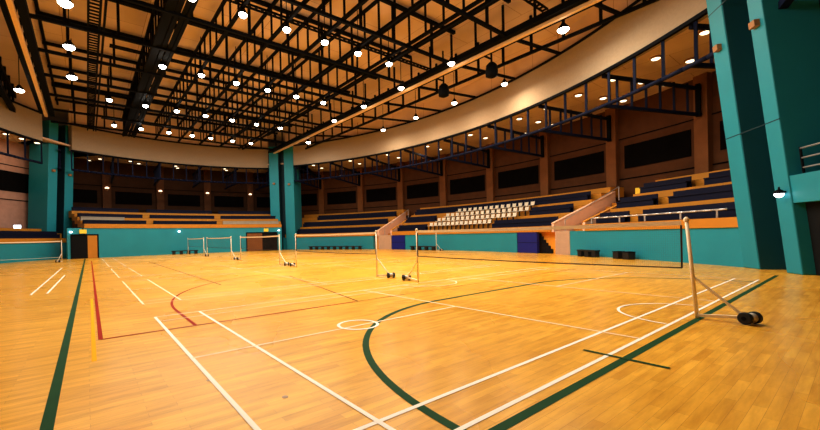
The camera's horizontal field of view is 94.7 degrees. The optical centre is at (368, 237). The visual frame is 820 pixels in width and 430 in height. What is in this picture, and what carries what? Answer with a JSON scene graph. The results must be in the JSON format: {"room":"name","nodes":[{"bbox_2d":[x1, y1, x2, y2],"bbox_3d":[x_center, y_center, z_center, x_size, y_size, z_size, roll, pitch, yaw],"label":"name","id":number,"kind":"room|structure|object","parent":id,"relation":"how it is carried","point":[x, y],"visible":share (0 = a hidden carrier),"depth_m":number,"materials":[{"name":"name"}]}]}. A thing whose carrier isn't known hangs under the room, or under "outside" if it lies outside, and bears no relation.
{"room":"arena","nodes":[
{"label":"arena","id":0,"kind":"room"},
{"bbox_2d":[0,138,28,227],"bbox_3d":[-29.159,-4.345,25.131,2.322,8.000,22.893,-1,0,-12],"label":"wall","id":1,"kind":"structure","parent":0,"point":[14,172],"depth_m":32.45,"materials":[{"name":"paint"}]},
{"bbox_2d":[0,131,95,156],"bbox_3d":[-30.018,-8.357,26.487,9.678,0.150,27.704,-1,0,-9],"label":"trim","id":2,"kind":"structure","parent":1,"relation":"attached to","point":[14,138],"depth_m":32.39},
{"bbox_2d":[0,132,42,163],"bbox_3d":[-25.804,-7.064,23.691,1.152,1.900,15.816,-1,0,-15],"label":"truss","id":3,"kind":"object","parent":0,"point":[7,134],"visible":0.98,"depth_m":29.73,"materials":[{"name":"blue metal"}]},
{"bbox_2d":[0,81,42,142],"bbox_3d":[-25.988,-9.866,23.649,1.560,3.990,15.879,-1,0,-15],"label":"trim","id":4,"kind":"structure","parent":0,"point":[26,123],"depth_m":29.65,"materials":[{"name":"beige concrete"}]},
{"bbox_2d":[0,56,15,112],"bbox_3d":[-20.448,-10.803,19.647,0.300,2.230,24.000,-1,0,-37],"label":"truss","id":5,"kind":"object","parent":4,"relation":"attached to","point":[7,85],"visible":0.93,"depth_m":26.11,"materials":[{"name":"black metal"}]},
{"bbox_2d":[0,242,65,262],"bbox_3d":[-25.799,1.168,25.031,1.595,1.430,18.357,-1,0,-13],"label":"wall","id":6,"kind":"structure","parent":0,"point":[17,248],"depth_m":29.96,"materials":[{"name":"teal paint"}]},
{"bbox_2d":[0,228,65,243],"bbox_3d":[-27.121,-0.140,24.735,4.343,1.245,19.868,-1,0,-13],"label":"grandstand","id":7,"kind":"object","parent":6,"relation":"on","point":[1,229],"visible":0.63,"depth_m":30.48},
{"bbox_2d":[0,231,59,237],"bbox_3d":[-26.400,-0.220,24.898,1.531,0.599,17.544,-1,0,-13],"label":"bench","id":8,"kind":"object","parent":7,"relation":"on","point":[3,234],"visible":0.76,"depth_m":30.64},
{"bbox_2d":[68,109,268,169],"bbox_3d":[-20.551,-10.044,41.056,19.203,3.990,2.930,-1,0,-37],"label":"fascia","id":9,"kind":"structure","parent":0,"point":[101,142],"depth_m":40.74,"materials":[{"name":"beige concrete"}]},
{"bbox_2d":[71,150,268,183],"bbox_3d":[-20.414,-7.241,40.959,18.923,1.900,2.530,-1,0,-37],"label":"truss","id":10,"kind":"object","parent":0,"point":[72,169],"visible":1,"depth_m":40.80,"materials":[{"name":"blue metal"}]},
{"bbox_2d":[72,158,269,227],"bbox_3d":[-23.178,-4.690,43.918,33.423,7.900,4.385,-1,0,-37],"label":"wall","id":11,"kind":"structure","parent":0,"point":[89,190],"depth_m":44.78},
{"bbox_2d":[224,169,237,189],"bbox_3d":[-17.230,-7.236,46.922,0.160,1.970,5.193,-1,0,-37],"label":"truss","id":12,"kind":"object","parent":11,"relation":"attached to","point":[232,172],"visible":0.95,"depth_m":46.90,"materials":[{"name":"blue metal"}]},
{"bbox_2d":[66,227,281,258],"bbox_3d":[-18.175,0.362,37.960,19.344,2.620,1.817,-1,0,-37],"label":"wall","id":13,"kind":"structure","parent":0,"point":[113,242],"depth_m":37.00,"materials":[{"name":"teal paint"}]},
{"bbox_2d":[70,234,98,258],"bbox_3d":[-24.526,0.780,32.436,0.084,2.100,2.002,-1,0,37],"label":"door","id":14,"kind":"structure","parent":13,"relation":"in","point":[83,246],"depth_m":32.42,"materials":[{"name":"wood"}]},
{"bbox_2d":[69,211,281,227],"bbox_3d":[-18.949,-1.801,40.004,20.636,1.705,6.064,-1,0,-37],"label":"grandstand","id":15,"kind":"object","parent":13,"relation":"on","point":[72,214],"visible":0.62,"depth_m":38.74},
{"bbox_2d":[80,216,124,219],"bbox_3d":[-24.667,-1.702,34.812,0.414,0.359,3.426,-1,0,41],"label":"bench","id":16,"kind":"object","parent":15,"relation":"on","point":[81,217],"visible":0.75,"depth_m":34.63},
{"bbox_2d":[71,207,138,212],"bbox_3d":[-25.658,-2.677,36.749,0.476,0.359,5.456,-1,0,42],"label":"bench","id":17,"kind":"object","parent":15,"relation":"on","point":[73,208],"visible":0.98,"depth_m":36.53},
{"bbox_2d":[77,213,142,217],"bbox_3d":[-24.456,-2.040,35.683,0.471,0.359,5.205,-1,0,42],"label":"bench","id":18,"kind":"object","parent":15,"relation":"on","point":[78,214],"visible":0.81,"depth_m":35.48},
{"bbox_2d":[82,220,145,223],"bbox_3d":[-23.417,-1.399,34.764,0.467,0.359,4.988,-1,0,42],"label":"bench","id":19,"kind":"object","parent":15,"relation":"on","point":[83,221],"visible":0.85,"depth_m":34.53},
{"bbox_2d":[146,209,211,213],"bbox_3d":[-20.718,-2.801,41.240,6.544,0.359,0.520,-1,0,-37],"label":"bench","id":20,"kind":"object","parent":15,"relation":"on","point":[147,210],"visible":0.98,"depth_m":41.13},
{"bbox_2d":[150,215,213,218],"bbox_3d":[-19.744,-2.157,39.966,6.243,0.359,0.513,-1,0,-37],"label":"bench","id":21,"kind":"object","parent":15,"relation":"on","point":[151,216],"visible":0.98,"depth_m":39.85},
{"bbox_2d":[153,221,216,223],"bbox_3d":[-18.903,-1.512,38.867,5.983,0.359,0.507,-1,0,-37],"label":"bench","id":22,"kind":"object","parent":15,"relation":"on","point":[154,222],"visible":0.72,"depth_m":38.72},
{"bbox_2d":[218,211,270,213],"bbox_3d":[-14.503,-2.949,44.958,6.605,0.359,0.522,-1,0,-25],"label":"bench","id":23,"kind":"object","parent":15,"relation":"on","point":[219,212],"visible":0.86,"depth_m":44.74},
{"bbox_2d":[220,216,274,218],"bbox_3d":[-13.817,-2.299,43.512,6.301,0.359,0.515,-1,0,-25],"label":"bench","id":24,"kind":"object","parent":15,"relation":"on","point":[221,217],"visible":1,"depth_m":43.35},
{"bbox_2d":[223,221,278,223],"bbox_3d":[-13.224,-1.648,42.266,6.039,0.359,0.509,-1,0,-25],"label":"bench","id":25,"kind":"object","parent":15,"relation":"on","point":[224,222],"visible":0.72,"depth_m":42.16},
{"bbox_2d":[246,232,277,250],"bbox_3d":[-11.990,0.473,42.151,3.407,2.100,0.113,-1,0,-23],"label":"door","id":26,"kind":"structure","parent":13,"relation":"in","point":[262,244],"depth_m":42.14,"materials":[{"name":"brown wood"}]},
{"bbox_2d":[0,0,602,150],"bbox_3d":[-7.182,-12.369,22.755,46.000,0.200,62.000,-1,0,-37],"label":"ceiling","id":27,"kind":"structure","parent":0,"point":[133,21],"depth_m":24.53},
{"bbox_2d":[0,0,58,116],"bbox_3d":[-15.047,-10.904,15.888,1.020,2.360,42.500,-1,0,-37],"label":"beam","id":28,"kind":"structure","parent":27,"relation":"attached to","point":[9,8],"depth_m":20.00,"materials":[{"name":"wood"}]},
{"bbox_2d":[57,0,73,7],"bbox_3d":[-12.724,-10.894,15.695,0.558,2.480,0.572,-1,0,-37],"label":"lamp","id":29,"kind":"object","parent":27,"relation":"hanging from","point":[64,3],"visible":1,"depth_m":15.61,"materials":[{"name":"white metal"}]},
{"bbox_2d":[62,8,75,50],"bbox_3d":[-15.367,-10.848,19.212,0.558,2.480,0.572,-1,0,-37],"label":"lamp","id":30,"kind":"object","parent":27,"relation":"hanging from","point":[68,44],"visible":0.99,"depth_m":19.13,"materials":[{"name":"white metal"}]},
{"bbox_2d":[267,0,601,153],"bbox_3d":[1.040,-11.297,27.981,1.020,2.360,42.500,-1,0,-37],"label":"beam","id":31,"kind":"structure","parent":27,"relation":"attached to","point":[566,8],"depth_m":22.14,"materials":[{"name":"black metal"}]},
{"bbox_2d":[51,98,277,149],"bbox_3d":[-18.112,-10.922,38.041,21.639,2.090,0.170,-1,0,-37],"label":"truss","id":32,"kind":"object","parent":31,"relation":"attached to","point":[57,99],"visible":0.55,"depth_m":36.08,"materials":[{"name":"black metal"}]},
{"bbox_2d":[51,82,319,143],"bbox_3d":[-14.909,-11.017,35.695,23.943,2.155,0.300,-1,0,-37],"label":"truss","id":33,"kind":"object","parent":31,"relation":"attached to","point":[56,84],"visible":0.62,"depth_m":32.42,"materials":[{"name":"black metal"}]},
{"bbox_2d":[154,0,249,138],"bbox_3d":[-8.922,-11.045,21.118,0.140,1.760,42.500,-1,0,-37],"label":"truss","id":34,"kind":"object","parent":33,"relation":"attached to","point":[233,20],"visible":0.77,"depth_m":22.63,"materials":[{"name":"black metal"}]},
{"bbox_2d":[101,117,281,143],"bbox_3d":[-16.091,-10.271,36.673,16.400,0.090,0.290,-1,0,-37],"label":"cable tray","id":35,"kind":"object","parent":34,"relation":"attached to","point":[101,117],"visible":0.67,"depth_m":35.91,"materials":[{"name":"black metal"}]},
{"bbox_2d":[104,91,312,128],"bbox_3d":[-12.007,-10.342,31.237,16.400,0.090,0.290,-1,0,-37],"label":"cable tray","id":36,"kind":"object","parent":34,"relation":"attached to","point":[105,92],"visible":0.87,"depth_m":30.18,"materials":[{"name":"black metal"}]},
{"bbox_2d":[42,64,351,136],"bbox_3d":[-12.032,-11.039,33.229,25.581,2.090,0.170,-1,0,-37],"label":"truss","id":37,"kind":"object","parent":31,"relation":"attached to","point":[48,66],"visible":0.74,"depth_m":30.14,"materials":[{"name":"black metal"}]},
{"bbox_2d":[36,41,380,130],"bbox_3d":[-9.290,-11.089,30.536,26.730,2.090,0.170,-1,0,-37],"label":"truss","id":38,"kind":"object","parent":31,"relation":"attached to","point":[109,57],"visible":0.66,"depth_m":27.16,"materials":[{"name":"black metal"}]},
{"bbox_2d":[28,10,410,121],"bbox_3d":[-6.806,-11.134,27.775,27.383,2.090,0.170,-1,0,-37],"label":"truss","id":39,"kind":"object","parent":31,"relation":"attached to","point":[44,14],"visible":0.73,"depth_m":23.88,"materials":[{"name":"black metal"}]},
{"bbox_2d":[18,0,441,111],"bbox_3d":[-4.496,-11.207,24.884,27.606,2.155,0.300,-1,0,-37],"label":"truss","id":40,"kind":"object","parent":31,"relation":"attached to","point":[128,4],"visible":0.7,"depth_m":21.52,"materials":[{"name":"black metal"}]},
{"bbox_2d":[87,0,107,130],"bbox_3d":[-13.664,-10.184,18.782,0.710,0.140,40.520,-1,0,-37],"label":"ladder","id":41,"kind":"object","parent":40,"relation":"attached to","point":[93,105],"visible":0.81,"depth_m":20.68,"materials":[{"name":"black metal"}]},
{"bbox_2d":[122,0,198,137],"bbox_3d":[-10.759,-10.941,19.736,1.060,1.840,42.500,-1,0,-37],"label":"catwalk","id":42,"kind":"object","parent":40,"relation":"attached to","point":[165,27],"visible":0.77,"depth_m":21.09,"materials":[{"name":"black metal"}]},
{"bbox_2d":[109,44,359,104],"bbox_3d":[-7.322,-10.423,25.002,16.400,0.090,0.290,-1,0,-37],"label":"cable tray","id":43,"kind":"object","parent":42,"relation":"on","point":[110,45],"visible":0.84,"depth_m":23.72,"materials":[{"name":"black metal"}]},
{"bbox_2d":[225,0,429,70],"bbox_3d":[-2.756,-10.502,18.926,16.400,0.090,0.290,-1,0,-37],"label":"cable tray","id":44,"kind":"object","parent":42,"relation":"on","point":[315,29],"visible":0.9,"depth_m":19.08,"materials":[{"name":"black metal"}]},
{"bbox_2d":[178,0,309,141],"bbox_3d":[-7.244,-11.086,22.380,0.140,1.760,42.500,-1,0,-37],"label":"truss","id":45,"kind":"object","parent":40,"relation":"attached to","point":[296,11],"visible":0.8,"depth_m":22.83,"materials":[{"name":"black metal"}]},
{"bbox_2d":[199,0,368,144],"bbox_3d":[-5.565,-11.127,23.641,0.140,1.760,42.500,-1,0,-37],"label":"truss","id":46,"kind":"object","parent":40,"relation":"attached to","point":[361,3],"visible":0.79,"depth_m":23.21,"materials":[{"name":"black metal"}]},
{"bbox_2d":[219,0,426,146],"bbox_3d":[-3.887,-11.168,24.903,0.140,1.760,42.500,-1,0,-37],"label":"truss","id":47,"kind":"object","parent":40,"relation":"attached to","point":[413,6],"visible":0.77,"depth_m":22.94,"materials":[{"name":"black metal"}]},
{"bbox_2d":[238,0,495,149],"bbox_3d":[-2.041,-11.213,26.290,0.560,1.760,42.500,-1,0,-37],"label":"truss","id":48,"kind":"object","parent":40,"relation":"attached to","point":[486,3],"visible":0.77,"depth_m":22.45,"materials":[{"name":"black metal"}]},
{"bbox_2d":[123,0,476,97],"bbox_3d":[-2.297,-11.213,21.783,27.395,2.090,0.170,-1,0,-37],"label":"truss","id":49,"kind":"object","parent":31,"relation":"attached to","point":[137,2],"visible":0.65,"depth_m":20.23,"materials":[{"name":"black metal"}]},
{"bbox_2d":[282,0,515,79],"bbox_3d":[-0.280,-11.246,18.545,26.730,2.090,0.170,-1,0,-37],"label":"truss","id":50,"kind":"object","parent":31,"relation":"attached to","point":[322,12],"visible":0.77,"depth_m":19.64,"materials":[{"name":"black metal"}]},
{"bbox_2d":[436,51,448,97],"bbox_3d":[4.692,-10.860,24.778,1.351,3.050,0.720,-1,0,-37],"label":"loudspeaker","id":51,"kind":"object","parent":31,"relation":"hanging from","point":[443,91],"visible":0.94,"depth_m":24.75,"materials":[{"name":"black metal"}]},
{"bbox_2d":[483,31,497,78],"bbox_3d":[6.915,-10.899,21.820,1.351,3.050,0.720,-1,0,-37],"label":"loudspeaker","id":52,"kind":"object","parent":31,"relation":"hanging from","point":[491,71],"visible":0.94,"depth_m":21.80,"materials":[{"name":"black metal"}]},
{"bbox_2d":[432,0,559,54],"bbox_3d":[1.498,-11.273,15.253,25.618,2.090,0.170,-1,0,-37],"label":"truss","id":53,"kind":"object","parent":31,"relation":"attached to","point":[445,3],"visible":0.84,"depth_m":18.43,"materials":[{"name":"black metal"}]},
{"bbox_2d":[523,0,547,12],"bbox_3d":[1.808,-10.582,12.850,16.400,0.090,0.290,-1,0,-37],"label":"cable tray","id":54,"kind":"object","parent":31,"relation":"attached to","point":[526,1],"visible":1,"depth_m":17.32,"materials":[{"name":"black metal"}]},
{"bbox_2d":[592,2,619,14],"bbox_3d":[3.112,-11.296,11.712,23.943,2.090,0.170,-1,0,-37],"label":"truss","id":55,"kind":"object","parent":31,"relation":"attached to","point":[598,5],"visible":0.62,"depth_m":17.77,"materials":[{"name":"black metal"}]},
{"bbox_2d":[557,0,569,33],"bbox_3d":[9.607,-11.392,18.596,0.558,2.480,0.572,-1,0,-37],"label":"lamp","id":56,"kind":"object","parent":27,"relation":"hanging from","point":[563,28],"visible":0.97,"depth_m":18.47,"materials":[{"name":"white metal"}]},
{"bbox_2d":[0,249,819,429],"bbox_3d":[-6.340,1.554,25.083,50.000,0.208,64.000,-1,0,-37],"label":"floor","id":57,"kind":"structure","parent":0,"point":[217,341],"depth_m":4.77,"materials":[{"name":"brown wood"}]},
{"bbox_2d":[28,120,73,237],"bbox_3d":[-29.064,-4.204,34.359,2.398,12.250,2.644,-1,0,8],"label":"pillar","id":58,"kind":"structure","parent":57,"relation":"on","point":[50,190],"depth_m":33.30,"materials":[{"name":"teal paint"}]},
{"bbox_2d":[55,240,61,262],"bbox_3d":[-22.218,0.998,26.990,0.262,1.600,0.776,-1,0,-14],"label":"net post","id":59,"kind":"object","parent":57,"relation":"on","point":[58,260],"visible":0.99,"depth_m":27.29,"materials":[{"name":"metal"}]},
{"bbox_2d":[0,241,60,259],"bbox_3d":[-23.599,0.898,25.634,0.028,1.210,4.108,-1,0,36],"label":"net","id":60,"kind":"object","parent":59,"relation":"attached to","point":[40,241],"visible":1,"depth_m":25.98,"materials":[{"name":"brown"}]},
{"bbox_2d":[237,236,241,259],"bbox_3d":[-8.468,0.706,24.499,0.266,1.600,0.757,-1,0,-19],"label":"net post","id":61,"kind":"object","parent":57,"relation":"on","point":[240,258],"visible":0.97,"depth_m":24.18,"materials":[{"name":"metal"}]},
{"bbox_2d":[241,235,278,249],"bbox_3d":[-6.443,0.326,21.769,0.024,0.790,6.022,-1,0,-37],"label":"net","id":62,"kind":"object","parent":61,"relation":"attached to","point":[276,235],"visible":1,"depth_m":21.55,"materials":[{"name":"brown"}]},
{"bbox_2d":[268,146,301,249],"bbox_3d":[-10.098,-4.657,45.644,3.086,12.250,2.796,-1,0,8],"label":"pylon","id":63,"kind":"object","parent":57,"relation":"on","point":[285,194],"visible":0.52,"depth_m":44.49,"materials":[{"name":"teal paint"}]},
{"bbox_2d":[294,20,713,181],"bbox_3d":[4.139,-7.744,31.115,6.681,1.900,39.060,-1,0,-37],"label":"truss","id":64,"kind":"object","parent":63,"relation":"attached to","point":[697,61],"visible":0.94,"depth_m":22.72,"materials":[{"name":"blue metal"}]},
{"bbox_2d":[290,233,296,266],"bbox_3d":[-3.663,0.623,18.104,0.266,1.600,0.757,-1,0,-19],"label":"net post","id":65,"kind":"object","parent":57,"relation":"on","point":[293,263],"visible":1,"depth_m":17.80,"materials":[{"name":"metal"}]},
{"bbox_2d":[296,232,375,253],"bbox_3d":[-1.608,0.242,15.334,0.024,0.790,6.122,-1,0,-37],"label":"net","id":66,"kind":"object","parent":65,"relation":"attached to","point":[348,234],"visible":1,"depth_m":14.59,"materials":[{"name":"brown"}]},
{"bbox_2d":[308,246,362,249],"bbox_3d":[-3.787,1.157,41.321,6.957,0.380,0.320,-1,0,29],"label":"bench","id":67,"kind":"object","parent":57,"relation":"on","point":[322,247],"visible":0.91,"depth_m":41.16,"materials":[{"name":"black plastic"}]},
{"bbox_2d":[375,230,394,277],"bbox_3d":[0.553,0.549,12.635,0.289,1.600,0.785,-1,0,-37],"label":"net post","id":68,"kind":"object","parent":57,"relation":"on","point":[388,275],"visible":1,"depth_m":12.82,"materials":[{"name":"metal"}]},
{"bbox_2d":[377,211,414,248],"bbox_3d":[3.507,-0.975,40.777,2.200,4.327,6.030,-1,0,40],"label":"stair","id":69,"kind":"structure","parent":57,"relation":"on","point":[384,234],"depth_m":39.25,"materials":[{"name":"pink paint"}]},
{"bbox_2d":[392,235,404,249],"bbox_3d":[2.980,0.502,37.405,1.653,1.420,0.238,-1,0,43],"label":"mat","id":70,"kind":"object","parent":57,"relation":"on","point":[398,241],"visible":0.94,"depth_m":37.30,"materials":[{"name":"fabric"}]},
{"bbox_2d":[402,228,418,281],"bbox_3d":[1.245,0.539,11.385,0.266,1.601,0.798,-1,0,-18],"label":"net post","id":71,"kind":"object","parent":57,"relation":"on","point":[404,277],"visible":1,"depth_m":11.14,"materials":[{"name":"metal"}]},
{"bbox_2d":[417,221,682,267],"bbox_3d":[3.243,0.160,8.553,0.024,0.790,6.173,-1,0,-36],"label":"net","id":72,"kind":"object","parent":71,"relation":"attached to","point":[666,223],"visible":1,"depth_m":7.43,"materials":[{"name":"brown"}]},
{"bbox_2d":[517,232,538,252],"bbox_3d":[10.960,0.367,25.845,0.240,1.420,1.767,-1,0,-22],"label":"mat","id":73,"kind":"object","parent":57,"relation":"on","point":[531,246],"visible":0.88,"depth_m":25.67,"materials":[{"name":"fabric"}]},
{"bbox_2d":[577,250,599,257],"bbox_3d":[12.015,0.882,20.570,0.320,0.380,1.284,-1,0,-13],"label":"bench","id":74,"kind":"object","parent":57,"relation":"on","point":[586,253],"visible":0.91,"depth_m":20.44,"materials":[{"name":"black plastic"}]},
{"bbox_2d":[551,186,639,254],"bbox_3d":[14.835,-1.164,23.441,6.027,4.327,2.991,-1,0,-17],"label":"stair","id":75,"kind":"structure","parent":57,"relation":"on","point":[581,216],"depth_m":24.11,"materials":[{"name":"pink paint"}]},
{"bbox_2d":[683,217,762,324],"bbox_3d":[5.339,0.469,5.699,0.289,1.602,0.865,-1,0,-37],"label":"net post","id":76,"kind":"object","parent":57,"relation":"on","point":[754,317],"visible":1,"depth_m":5.80,"materials":[{"name":"metal"}]},
{"bbox_2d":[706,0,819,274],"bbox_3d":[13.505,-5.784,12.155,3.437,13.700,3.163,-1,0,17],"label":"pillar","id":77,"kind":"structure","parent":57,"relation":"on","point":[767,57],"depth_m":11.60,"materials":[{"name":"teal paint"}]},
{"bbox_2d":[778,0,793,8],"bbox_3d":[10.656,-7.656,7.602,0.220,1.816,8.184,-1,0,25],"label":"tube","id":78,"kind":"object","parent":77,"relation":"attached to","point":[782,4],"visible":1,"depth_m":11.07,"materials":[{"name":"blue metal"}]},
{"bbox_2d":[283,227,743,266],"bbox_3d":[4.274,0.491,30.911,7.187,1.430,39.933,-1,0,-37],"label":"wall","id":79,"kind":"structure","parent":0,"point":[711,246],"depth_m":19.04,"materials":[{"name":"teal paint"}]},
{"bbox_2d":[285,209,408,237],"bbox_3d":[-2.985,-1.597,44.965,14.578,2.965,7.025,-1,0,27],"label":"grandstand","id":80,"kind":"object","parent":79,"relation":"on","point":[307,218],"visible":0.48,"depth_m":44.14},
{"bbox_2d":[297,226,379,233],"bbox_3d":[-4.063,-0.769,42.726,12.041,0.599,0.908,-1,0,27],"label":"bench","id":81,"kind":"object","parent":80,"relation":"on","point":[348,229],"visible":0.77,"depth_m":42.67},
{"bbox_2d":[303,218,387,226],"bbox_3d":[-2.924,-1.658,43.780,11.484,0.599,0.842,-1,0,28],"label":"bench","id":82,"kind":"object","parent":80,"relation":"on","point":[369,221],"visible":0.94,"depth_m":43.82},
{"bbox_2d":[317,211,396,219],"bbox_3d":[-1.624,-2.551,45.027,10.913,0.599,0.773,-1,0,29],"label":"bench","id":83,"kind":"object","parent":80,"relation":"on","point":[392,213],"visible":0.98,"depth_m":44.99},
{"bbox_2d":[392,187,623,234],"bbox_3d":[9.956,-1.838,32.666,8.108,2.965,20.034,-1,0,-37],"label":"grandstand","id":84,"kind":"object","parent":79,"relation":"on","point":[596,194],"visible":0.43,"depth_m":30.20},
{"bbox_2d":[397,224,427,230],"bbox_3d":[4.246,-0.931,36.927,0.417,0.599,3.549,-1,0,-45],"label":"bench","id":85,"kind":"object","parent":84,"relation":"on","point":[420,226],"visible":0.81,"depth_m":36.85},
{"bbox_2d":[406,215,436,222],"bbox_3d":[5.246,-1.817,37.939,0.419,0.599,3.702,-1,0,-45],"label":"bench","id":86,"kind":"object","parent":84,"relation":"on","point":[421,218],"visible":0.94,"depth_m":37.83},
{"bbox_2d":[415,191,590,214],"bbox_3d":[10.484,-2.776,33.331,1.486,0.599,18.026,-1,0,-34],"label":"bench","id":87,"kind":"object","parent":84,"relation":"on","point":[582,195],"visible":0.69,"depth_m":30.93,"materials":[{"name":"plastic"}]},
{"bbox_2d":[492,216,557,227],"bbox_3d":[11.017,-1.045,26.967,0.496,0.599,5.813,-1,0,-24],"label":"bench","id":88,"kind":"object","parent":84,"relation":"on","point":[542,221],"visible":0.88,"depth_m":26.77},
{"bbox_2d":[529,203,573,214],"bbox_3d":[12.796,-1.943,26.508,0.409,0.599,3.520,-1,0,-22],"label":"bench","id":89,"kind":"object","parent":84,"relation":"on","point":[564,208],"visible":0.89,"depth_m":26.27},
{"bbox_2d":[539,232,554,253],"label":"door","id":90,"kind":"structure","parent":79,"relation":"in","point":[546,243],"depth_m":24.77,"materials":[{"name":"orange paint"}]},
{"bbox_2d":[584,168,737,230],"bbox_3d":[16.041,-1.920,17.703,6.702,2.965,9.751,-1,0,-7],"label":"grandstand","id":91,"kind":"object","parent":79,"relation":"on","point":[697,179],"visible":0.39,"depth_m":18.31},
{"bbox_2d":[596,211,629,222],"bbox_3d":[13.202,-1.071,20.395,0.383,0.599,1.862,-1,0,-12],"label":"bench","id":92,"kind":"object","parent":91,"relation":"on","point":[622,213],"visible":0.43,"depth_m":20.26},
{"bbox_2d":[616,194,657,207],"bbox_3d":[14.620,-1.962,20.541,0.388,0.599,2.246,-1,0,-12],"label":"bench","id":93,"kind":"object","parent":91,"relation":"on","point":[652,199],"visible":0.84,"depth_m":20.37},
{"bbox_2d":[590,208,727,223],"bbox_3d":[13.032,-0.921,17.577,0.277,0.360,7.167,-1,0,-7],"label":"guard rail","id":94,"kind":"object","parent":91,"relation":"on","point":[720,209],"visible":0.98,"depth_m":16.62,"materials":[{"name":"silver metal"}]},
{"bbox_2d":[639,176,691,192],"bbox_3d":[16.294,-2.860,20.726,0.394,0.599,2.674,-1,0,-11],"label":"bench","id":95,"kind":"object","parent":91,"relation":"on","point":[684,182],"visible":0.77,"depth_m":20.51,"materials":[{"name":"plastic"}]},
{"bbox_2d":[638,202,736,220],"bbox_3d":[13.774,-1.068,16.098,0.472,0.599,5.233,-1,0,-4],"label":"bench","id":96,"kind":"object","parent":91,"relation":"on","point":[731,212],"visible":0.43,"depth_m":16.00,"materials":[{"name":"plastic"}]},
{"bbox_2d":[668,184,733,202],"bbox_3d":[15.204,-1.960,16.056,0.461,0.599,5.156,-1,0,-4],"label":"bench","id":97,"kind":"object","parent":91,"relation":"on","point":[722,191],"visible":0.45,"depth_m":17.01,"materials":[{"name":"plastic"}]},
{"bbox_2d":[703,170,731,184],"bbox_3d":[16.895,-2.857,16.019,0.454,0.599,5.091,-1,0,-4],"label":"bench","id":98,"kind":"object","parent":91,"relation":"on","point":[722,176],"visible":0.17,"depth_m":17.94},
{"bbox_2d":[300,71,729,218],"bbox_3d":[7.653,-5.236,35.740,9.895,8.100,51.826,-1,0,-40],"label":"wall","id":99,"kind":"structure","parent":0,"point":[644,147],"depth_m":30.73,"materials":[{"name":"brown wood"}]},
{"bbox_2d":[17,140,312,172],"bbox_3d":[-21.376,-8.605,43.944,34.857,0.150,12.987,-1,0,-37],"label":"trim","id":100,"kind":"structure","parent":99,"relation":"attached to","point":[90,157],"depth_m":43.54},
{"bbox_2d":[296,167,320,188],"bbox_3d":[-7.589,-7.439,47.567,0.305,1.990,6.674,-1,0,20],"label":"truss","id":101,"kind":"object","parent":99,"relation":"attached to","point":[301,169],"visible":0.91,"depth_m":47.90,"materials":[{"name":"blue metal"}]},
{"bbox_2d":[331,163,359,185],"bbox_3d":[-2.724,-7.538,45.467,0.292,1.990,6.671,-1,0,28],"label":"truss","id":102,"kind":"object","parent":99,"relation":"attached to","point":[337,165],"visible":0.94,"depth_m":45.64,"materials":[{"name":"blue metal"}]},
{"bbox_2d":[367,157,399,181],"bbox_3d":[1.781,-7.627,42.675,0.274,1.990,6.667,-1,0,37],"label":"truss","id":103,"kind":"object","parent":99,"relation":"attached to","point":[369,158],"visible":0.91,"depth_m":42.83,"materials":[{"name":"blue metal"}]},
{"bbox_2d":[404,150,442,175],"bbox_3d":[5.828,-7.704,39.251,0.249,1.990,6.661,-1,0,45],"label":"truss","id":104,"kind":"object","parent":99,"relation":"attached to","point":[408,151],"visible":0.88,"depth_m":39.39,"materials":[{"name":"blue metal"}]},
{"bbox_2d":[443,139,489,167],"bbox_3d":[9.331,-7.767,35.265,6.654,1.990,0.220,-1,0,-37],"label":"truss","id":105,"kind":"object","parent":99,"relation":"attached to","point":[487,151],"visible":0.9,"depth_m":35.44,"materials":[{"name":"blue metal"}]},
{"bbox_2d":[305,0,658,148],"bbox_3d":[2.895,-11.386,29.689,0.150,2.155,34.000,-1,0,-37],"label":"truss","id":106,"kind":"object","parent":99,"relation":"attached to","point":[644,3],"visible":0.76,"depth_m":22.72,"materials":[{"name":"black metal"}]},
{"bbox_2d":[266,17,715,172],"bbox_3d":[5.879,-9.166,33.520,16.508,0.150,53.654,-1,0,-37],"label":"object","id":107,"kind":"structure","parent":99,"relation":"attached to","point":[680,47],"depth_m":24.72,"materials":[{"name":"metal"}]},
{"bbox_2d":[283,0,707,166],"bbox_3d":[4.184,-10.551,31.185,7.074,3.990,39.457,-1,0,-37],"label":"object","id":108,"kind":"structure","parent":99,"relation":"attached to","point":[542,76],"depth_m":25.47,"materials":[{"name":"beige concrete"}]},
{"bbox_2d":[487,125,543,157],"bbox_3d":[12.226,-7.815,30.794,6.661,1.990,0.248,-1,0,-29],"label":"truss","id":109,"kind":"object","parent":99,"relation":"attached to","point":[536,137],"visible":0.9,"depth_m":30.96,"materials":[{"name":"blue metal"}]},
{"bbox_2d":[538,105,611,141],"bbox_3d":[14.421,-7.846,25.968,6.666,1.990,0.273,-1,0,-21],"label":"truss","id":110,"kind":"object","parent":99,"relation":"attached to","point":[607,118],"visible":0.98,"depth_m":26.11,"materials":[{"name":"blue metal"}]},
{"bbox_2d":[602,74,701,116],"bbox_3d":[15.884,-7.861,20.873,6.671,1.990,0.291,-1,0,-12],"label":"truss","id":111,"kind":"object","parent":99,"relation":"attached to","point":[697,87],"visible":0.89,"depth_m":20.96,"materials":[{"name":"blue metal"}]},
{"bbox_2d":[689,23,715,68],"bbox_3d":[16.582,-7.858,15.619,6.674,1.990,0.304,-1,0,-4],"label":"truss","id":112,"kind":"object","parent":99,"relation":"attached to","point":[706,27],"visible":0.16,"depth_m":15.45,"materials":[{"name":"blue metal"}]},
{"bbox_2d":[789,0,819,275],"bbox_3d":[12.028,-5.732,6.558,2.121,13.700,9.595,-1,0,17],"label":"wall","id":113,"kind":"structure","parent":0,"point":[805,187],"depth_m":10.63,"materials":[{"name":"teal paint"}]},
{"bbox_2d":[798,142,819,172],"bbox_3d":[11.339,-2.168,7.078,0.120,0.805,7.856,-1,0,17],"label":"balcony railing","id":114,"kind":"object","parent":113,"relation":"on","point":[803,166],"visible":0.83,"depth_m":10.71,"materials":[{"name":"silver metal"}]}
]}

